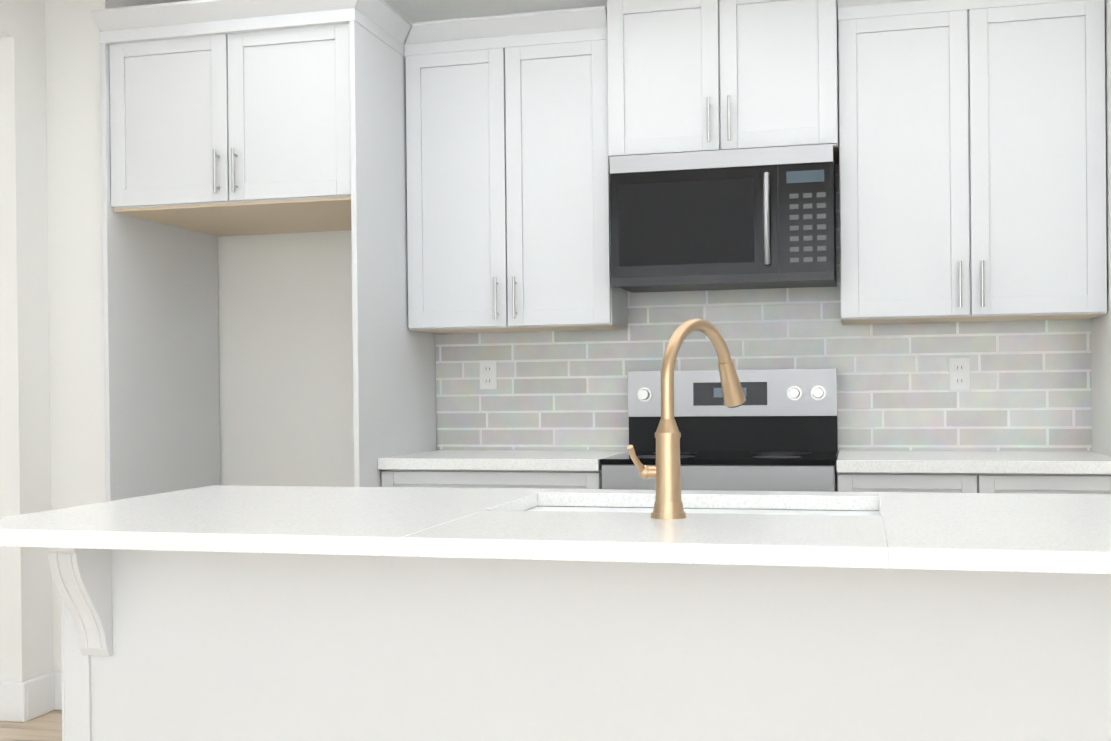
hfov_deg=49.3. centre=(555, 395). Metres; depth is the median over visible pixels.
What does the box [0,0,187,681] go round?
wall
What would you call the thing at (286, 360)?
wall
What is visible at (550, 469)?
base cabinet
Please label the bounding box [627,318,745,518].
faucet
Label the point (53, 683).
baseboard
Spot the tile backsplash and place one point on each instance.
(1030, 385)
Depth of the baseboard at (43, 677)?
4.35 m
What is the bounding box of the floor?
[0,710,61,740]
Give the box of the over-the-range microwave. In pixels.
[610,144,835,292]
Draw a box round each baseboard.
[0,678,32,721]
[33,676,40,689]
[41,674,45,686]
[46,671,61,712]
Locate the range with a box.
[600,368,837,491]
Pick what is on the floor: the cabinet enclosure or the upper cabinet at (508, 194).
the cabinet enclosure
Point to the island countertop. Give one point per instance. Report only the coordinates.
(1049, 535)
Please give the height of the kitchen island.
0.874 m
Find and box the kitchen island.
[46,501,1110,740]
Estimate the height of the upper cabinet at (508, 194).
1.128 m
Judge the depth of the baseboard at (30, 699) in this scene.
4.26 m
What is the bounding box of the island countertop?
[0,485,1110,576]
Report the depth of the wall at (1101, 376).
3.98 m
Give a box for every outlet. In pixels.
[480,360,496,389]
[949,358,969,389]
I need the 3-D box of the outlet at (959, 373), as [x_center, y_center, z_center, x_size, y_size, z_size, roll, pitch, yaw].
[1.451,-0.078,4.350,0.070,0.115,0.009,-1,0,14]
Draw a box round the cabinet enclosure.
[91,0,435,501]
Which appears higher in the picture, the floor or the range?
the range
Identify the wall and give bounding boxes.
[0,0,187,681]
[218,0,890,486]
[1091,0,1110,455]
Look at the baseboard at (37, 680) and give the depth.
4.32 m
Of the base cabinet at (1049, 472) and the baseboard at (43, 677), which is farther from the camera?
the baseboard at (43, 677)
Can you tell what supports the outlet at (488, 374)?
attached to the tile backsplash
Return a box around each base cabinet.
[378,450,627,488]
[837,450,1110,494]
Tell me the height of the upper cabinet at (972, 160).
1.128 m
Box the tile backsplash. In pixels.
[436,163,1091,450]
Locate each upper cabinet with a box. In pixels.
[404,6,626,333]
[606,0,838,163]
[837,0,1106,324]
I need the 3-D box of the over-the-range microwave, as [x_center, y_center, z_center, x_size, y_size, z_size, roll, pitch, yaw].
[0.605,-0.616,4.325,0.764,0.456,0.458,-1,0,14]
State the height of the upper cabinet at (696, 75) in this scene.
0.668 m
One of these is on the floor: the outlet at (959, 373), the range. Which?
the range

